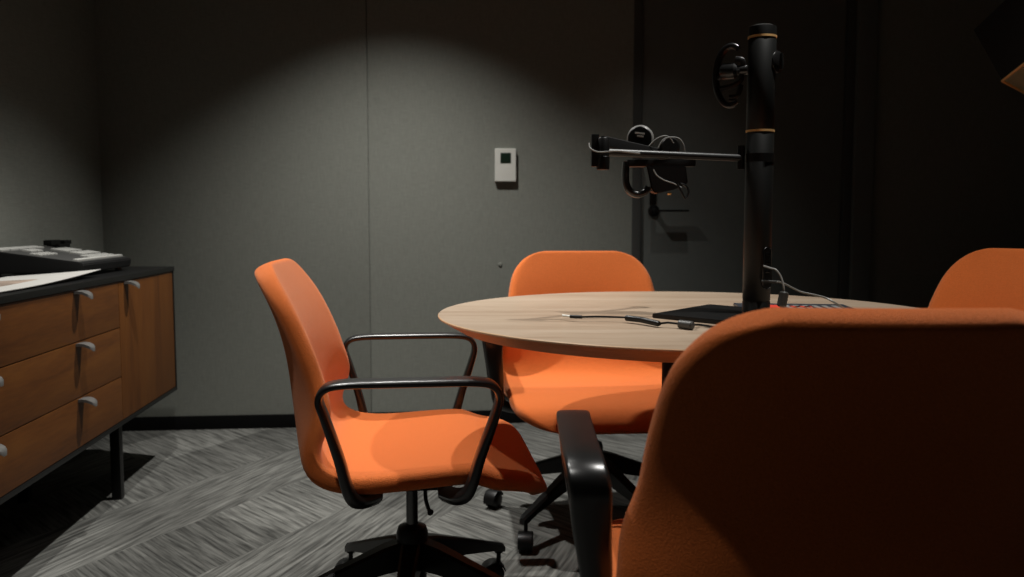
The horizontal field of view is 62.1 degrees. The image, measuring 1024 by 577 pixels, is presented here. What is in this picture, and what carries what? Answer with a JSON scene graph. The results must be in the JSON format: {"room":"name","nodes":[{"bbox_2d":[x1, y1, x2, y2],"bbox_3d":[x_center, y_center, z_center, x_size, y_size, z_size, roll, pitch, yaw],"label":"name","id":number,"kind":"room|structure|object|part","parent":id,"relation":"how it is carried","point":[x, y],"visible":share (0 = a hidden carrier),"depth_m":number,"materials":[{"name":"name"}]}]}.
{"room":"studio","nodes":[
{"label":"studio","id":0,"kind":"room"},
{"bbox_2d":[0,0,103,252],"bbox_3d":[-1.627,-0.435,1.041,0.100,2.600,5.620,0,5,-5],"label":"wall","id":1,"kind":"structure","parent":0,"point":[50,166],"depth_m":3.25,"materials":[{"name":"grey paint"}]},
{"bbox_2d":[0,423,647,576],"bbox_3d":[0.778,0.894,1.359,4.927,0.100,5.820,0,5,-5],"label":"floor","id":2,"kind":"structure","parent":0,"point":[208,502],"depth_m":2.74,"materials":[{"name":"carpet"}]},
{"bbox_2d":[0,266,176,504],"bbox_3d":[-1.428,0.384,2.280,0.470,0.769,2.163,0,5,-5],"label":"sideboard","id":3,"kind":"object","parent":2,"relation":"on","point":[81,358],"visible":0.96,"depth_m":2.46,"materials":[{"name":"brown wood"}]},
{"bbox_3d":[-1.185,0.211,1.937,0.043,0.025,0.042,0,5,-5],"label":"handle","id":4,"kind":"part","parent":3,"relation":"part of","materials":[{"name":"grey metal"}]},
{"bbox_3d":[-1.185,0.372,1.950,0.043,0.025,0.042,0,5,-5],"label":"handle","id":5,"kind":"part","parent":3,"relation":"part of","materials":[{"name":"grey metal"}]},
{"bbox_3d":[-1.652,0.582,2.873,0.032,0.279,0.032,0,5,-5],"label":"leg","id":6,"kind":"part","parent":3,"relation":"part of","materials":[{"name":"black metal"}]},
{"bbox_2d":[0,278,76,293],"bbox_3d":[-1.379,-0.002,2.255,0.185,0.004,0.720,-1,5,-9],"label":"brochure","id":7,"kind":"object","parent":3,"relation":"on","point":[69,278],"visible":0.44,"depth_m":2.37,"materials":[{"name":"white paper"}]},
{"bbox_2d":[0,269,100,291],"bbox_3d":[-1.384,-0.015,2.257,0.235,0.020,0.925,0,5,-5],"label":"paper sheet","id":8,"kind":"object","parent":7,"relation":"on","point":[9,283],"visible":1,"depth_m":2.45,"materials":[{"name":"white paper"}]},
{"bbox_3d":[-1.241,0.097,2.220,0.018,0.148,1.100,0,5,-5],"label":"drawer","id":9,"kind":"part","parent":3,"relation":"part of","materials":[{"name":"brown wood"}]},
{"bbox_3d":[-1.241,0.253,2.233,0.018,0.159,1.100,0,5,-5],"label":"drawer","id":10,"kind":"part","parent":3,"relation":"part of","materials":[{"name":"brown wood"}]},
{"bbox_3d":[-1.241,0.405,2.245,0.018,0.142,1.100,0,5,-5],"label":"drawer","id":11,"kind":"part","parent":3,"relation":"part of","materials":[{"name":"brown wood"}]},
{"bbox_2d":[0,245,130,276],"bbox_3d":[-1.537,-0.098,2.893,0.318,0.092,0.430,0,5,-5],"label":"mixing console","id":12,"kind":"object","parent":3,"relation":"on","point":[33,259],"visible":0.99,"depth_m":2.72,"materials":[{"name":"black plastic"},{"name":"light grey plastic"}]},
{"bbox_2d":[43,240,70,247],"bbox_3d":[-1.702,-0.130,3.189,0.045,0.108,0.170,0,5,-5],"label":"block","id":13,"kind":"object","parent":12,"relation":"on","point":[53,243],"visible":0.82,"depth_m":3.15,"materials":[{"name":"black plastic"}]},
{"bbox_3d":[-1.538,-0.119,2.892,0.287,0.042,0.414,0,5,-5],"label":"plate","id":14,"kind":"part","parent":12,"relation":"part of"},
{"bbox_3d":[-1.231,0.018,2.446,0.043,0.025,0.042,0,5,-5],"label":"handle","id":15,"kind":"part","parent":3,"relation":"part of","materials":[{"name":"grey metal"}]},
{"bbox_3d":[-1.231,0.169,2.458,0.043,0.025,0.042,0,5,-5],"label":"handle","id":16,"kind":"part","parent":3,"relation":"part of","materials":[{"name":"grey metal"}]},
{"bbox_3d":[-1.231,0.331,2.472,0.043,0.025,0.042,0,5,-5],"label":"handle","id":17,"kind":"part","parent":3,"relation":"part of","materials":[{"name":"grey metal"}]},
{"bbox_3d":[-1.348,0.580,2.899,0.032,0.279,0.032,0,5,-5],"label":"leg","id":18,"kind":"part","parent":3,"relation":"part of","materials":[{"name":"black plastic"}]},
{"bbox_3d":[-1.265,-0.013,2.834,0.043,0.025,0.042,0,5,-5],"label":"handle","id":19,"kind":"part","parent":3,"relation":"part of","materials":[{"name":"grey metal"}]},
{"bbox_3d":[-1.314,0.182,3.061,0.018,0.454,0.563,0,5,-5],"label":"door","id":20,"kind":"part","parent":3,"relation":"part of","materials":[{"name":"brown wood"}]},
{"bbox_2d":[254,258,546,576],"bbox_3d":[-0.248,0.366,1.932,0.715,0.861,0.718,-1,5,-11],"label":"office chair","id":21,"kind":"object","parent":2,"relation":"on","point":[361,456],"visible":1,"depth_m":1.86,"materials":[{"name":"orange fabric"}]},
{"bbox_3d":[-0.339,0.644,2.110,0.046,0.167,0.322,-3,6,-36],"label":"leg","id":22,"kind":"part","parent":21,"relation":"part of","materials":[{"name":"black plastic"}]},
{"bbox_3d":[-0.198,0.306,1.664,0.352,0.283,0.168,-1,5,-7],"label":"armrest","id":23,"kind":"part","parent":21,"relation":"part of","materials":[{"name":"black metal"}]},
{"bbox_3d":[-0.262,0.263,2.194,0.352,0.283,0.168,-1,5,-7],"label":"armrest","id":24,"kind":"part","parent":21,"relation":"part of","materials":[{"name":"black metal"}]},
{"bbox_3d":[-0.182,0.454,1.824,0.014,0.015,0.167,-1,5,-10],"label":"height lever","id":25,"kind":"part","parent":21,"relation":"part of","materials":[{"name":"black plastic"}]},
{"bbox_3d":[-0.119,0.644,2.110,0.046,0.167,0.322,3,6,36],"label":"leg","id":26,"kind":"part","parent":21,"relation":"part of","materials":[{"name":"black plastic"}]},
{"bbox_2d":[482,251,661,551],"bbox_3d":[0.255,0.312,2.706,0.712,0.842,0.688,0,5,-4],"label":"office chair","id":27,"kind":"object","parent":2,"relation":"on","point":[620,396],"visible":0.52,"depth_m":2.76,"materials":[{"name":"orange fabric"}]},
{"bbox_3d":[-0.015,0.243,2.650,0.168,0.283,0.352,0,5,-4],"label":"armrest","id":28,"kind":"part","parent":27,"relation":"part of","materials":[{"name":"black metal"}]},
{"bbox_3d":[0.132,0.608,2.554,0.046,0.167,0.322,4,6,40],"label":"leg","id":29,"kind":"part","parent":27,"relation":"part of","materials":[{"name":"black plastic"}]},
{"bbox_2d":[438,291,914,385],"bbox_3d":[0.407,0.423,1.970,1.148,0.740,1.148,0,5,0],"label":"round table","id":30,"kind":"object","parent":2,"relation":"on","point":[526,322],"visible":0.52,"depth_m":1.76,"materials":[{"name":"brown wood"}]},
{"bbox_2d":[562,314,712,329],"bbox_3d":[0.266,0.065,1.697,0.365,0.017,0.069,2,5,28],"label":"cable","id":31,"kind":"object","parent":30,"relation":"on","point":[683,324],"visible":0.87,"depth_m":1.68,"materials":[{"name":"black plastic"}]},
{"bbox_2d":[588,23,783,323],"bbox_3d":[0.396,-0.243,1.781,0.431,0.619,0.288,-5,6,-44],"label":"monitor stand","id":32,"kind":"object","parent":30,"relation":"on","point":[763,64],"visible":0.91,"depth_m":1.79,"materials":[{"name":"black metal"}]},
{"bbox_2d":[622,125,695,198],"bbox_3d":[0.320,-0.276,1.855,0.158,0.160,0.060,0,5,0],"label":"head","id":33,"kind":"object","parent":32,"relation":"attached to","point":[662,175],"visible":0.95,"depth_m":1.84},
{"bbox_3d":[0.466,0.057,1.850,0.225,0.009,0.293,4,6,39],"label":"plate","id":34,"kind":"part","parent":32,"relation":"part of","materials":[{"name":"black plastic"}]},
{"bbox_3d":[0.540,-0.043,1.808,0.023,0.087,0.007,-2,5,-27],"label":"socket panel","id":35,"kind":"part","parent":32,"relation":"part of","materials":[{"name":"black plastic"}]},
{"bbox_3d":[0.554,-0.477,1.791,0.047,0.047,0.024,-4,6,-43],"label":"knob","id":36,"kind":"part","parent":32,"relation":"part of","materials":[{"name":"black metal"}]},
{"bbox_2d":[763,265,788,306],"bbox_3d":[0.545,0.013,1.741,0.048,0.116,0.105,1,5,9],"label":"cable","id":37,"kind":"object","parent":30,"relation":"on","point":[783,296],"visible":0.77,"depth_m":1.75,"materials":[{"name":"grey plastic"}]},
{"bbox_2d":[733,303,851,307],"bbox_3d":[0.666,0.046,2.003,0.260,0.006,0.165,1,5,7],"label":"magazine","id":38,"kind":"object","parent":30,"relation":"on","point":[772,305],"visible":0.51,"depth_m":2.03,"materials":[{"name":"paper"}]},
{"bbox_2d":[770,305,812,307],"bbox_3d":[0.638,0.043,2.004,0.135,0.001,0.080,1,5,7],"label":"print","id":39,"kind":"object","parent":38,"relation":"on","point":[771,306],"depth_m":2.01},
{"bbox_2d":[786,305,839,307],"bbox_3d":[0.705,0.044,1.986,0.122,0.001,0.100,1,5,7],"label":"print","id":40,"kind":"object","parent":38,"relation":"on","point":[789,306],"depth_m":2.01},
{"bbox_2d":[761,280,844,307],"bbox_3d":[0.669,0.022,1.824,0.285,0.086,0.087,-3,5,-29],"label":"cable","id":41,"kind":"object","parent":30,"relation":"on","point":[762,281],"visible":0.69,"depth_m":1.79,"materials":[{"name":"grey plastic"}]},
{"bbox_2d":[557,307,1023,576],"bbox_3d":[0.408,0.423,1.261,0.740,0.855,0.680,0,5,1],"label":"office chair","id":42,"kind":"object","parent":2,"relation":"on","point":[781,441],"visible":1,"depth_m":0.97,"materials":[{"name":"orange fabric"}]},
{"bbox_3d":[0.152,0.346,1.246,0.168,0.283,0.352,0,5,1],"label":"armrest","id":43,"kind":"part","parent":42,"relation":"part of","materials":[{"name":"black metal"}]},
{"bbox_2d":[928,248,1023,310],"bbox_3d":[1.221,0.333,2.292,0.654,0.867,0.723,-2,5,-27],"label":"office chair","id":44,"kind":"object","parent":2,"relation":"on","point":[989,277],"visible":0.15,"depth_m":2.46,"materials":[{"name":"orange fabric"}]},
{"bbox_2d":[94,0,1023,416],"bbox_3d":[0.537,-0.673,3.991,4.727,2.600,0.100,0,5,-5],"label":"wall","id":45,"kind":"structure","parent":0,"point":[353,143],"depth_m":3.87,"materials":[{"name":"grey paint"}]},
{"bbox_2d":[122,410,525,430],"bbox_3d":[-0.626,0.605,3.936,2.382,0.062,0.012,0,5,-5],"label":"baseboard","id":46,"kind":"structure","parent":45,"relation":"attached to","point":[267,420],"depth_m":3.87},
{"bbox_2d":[495,148,515,181],"bbox_3d":[-0.030,-0.564,3.887,0.097,0.150,0.026,0,5,-5],"label":"thermostat","id":47,"kind":"object","parent":45,"relation":"attached to","point":[505,158],"visible":1,"depth_m":3.88,"materials":[{"name":"white plastic"}]},
{"bbox_2d":[640,0,846,298],"bbox_3d":[1.088,-0.502,3.997,0.970,2.242,0.112,0,5,-5],"label":"door","id":48,"kind":"structure","parent":45,"relation":"in","point":[694,243],"depth_m":4.00,"materials":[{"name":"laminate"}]},
{"bbox_3d":[0.660,-0.433,3.978,0.032,0.080,0.008,0,5,-5],"label":"lock plate","id":49,"kind":"part","parent":48,"relation":"part of","materials":[{"name":"black metal"}]},
{"bbox_3d":[0.728,-0.361,3.956,0.177,0.054,0.072,0,5,-5],"label":"lever","id":50,"kind":"part","parent":48,"relation":"part of","materials":[{"name":"black plastic"}]},
{"bbox_2d":[631,0,857,299],"bbox_3d":[1.084,-0.526,4.043,1.060,2.300,0.096,0,5,-5],"label":"trim","id":51,"kind":"structure","parent":45,"relation":"attached to","point":[851,8],"depth_m":4.00,"materials":[{"name":"grey"}]},
{"bbox_2d":[848,0,878,301],"bbox_3d":[1.663,-0.675,4.024,0.088,2.600,0.030,0,5,-5],"label":"trim","id":52,"kind":"structure","parent":45,"relation":"attached to","point":[867,10],"depth_m":4.01,"materials":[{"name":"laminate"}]},
{"bbox_3d":[0.778,-1.798,1.142,4.927,0.100,5.820,0,5,-5],"label":"ceiling","id":53,"kind":"structure","parent":0,"visible":0},
{"bbox_2d":[974,0,1023,93],"bbox_3d":[1.688,-1.191,2.375,0.670,1.307,0.555,3,5,33],"label":"pendant lamp","id":54,"kind":"object","parent":53,"relation":"hanging from","point":[1001,34],"visible":1,"depth_m":2.47,"materials":[{"name":"black"}]}
]}

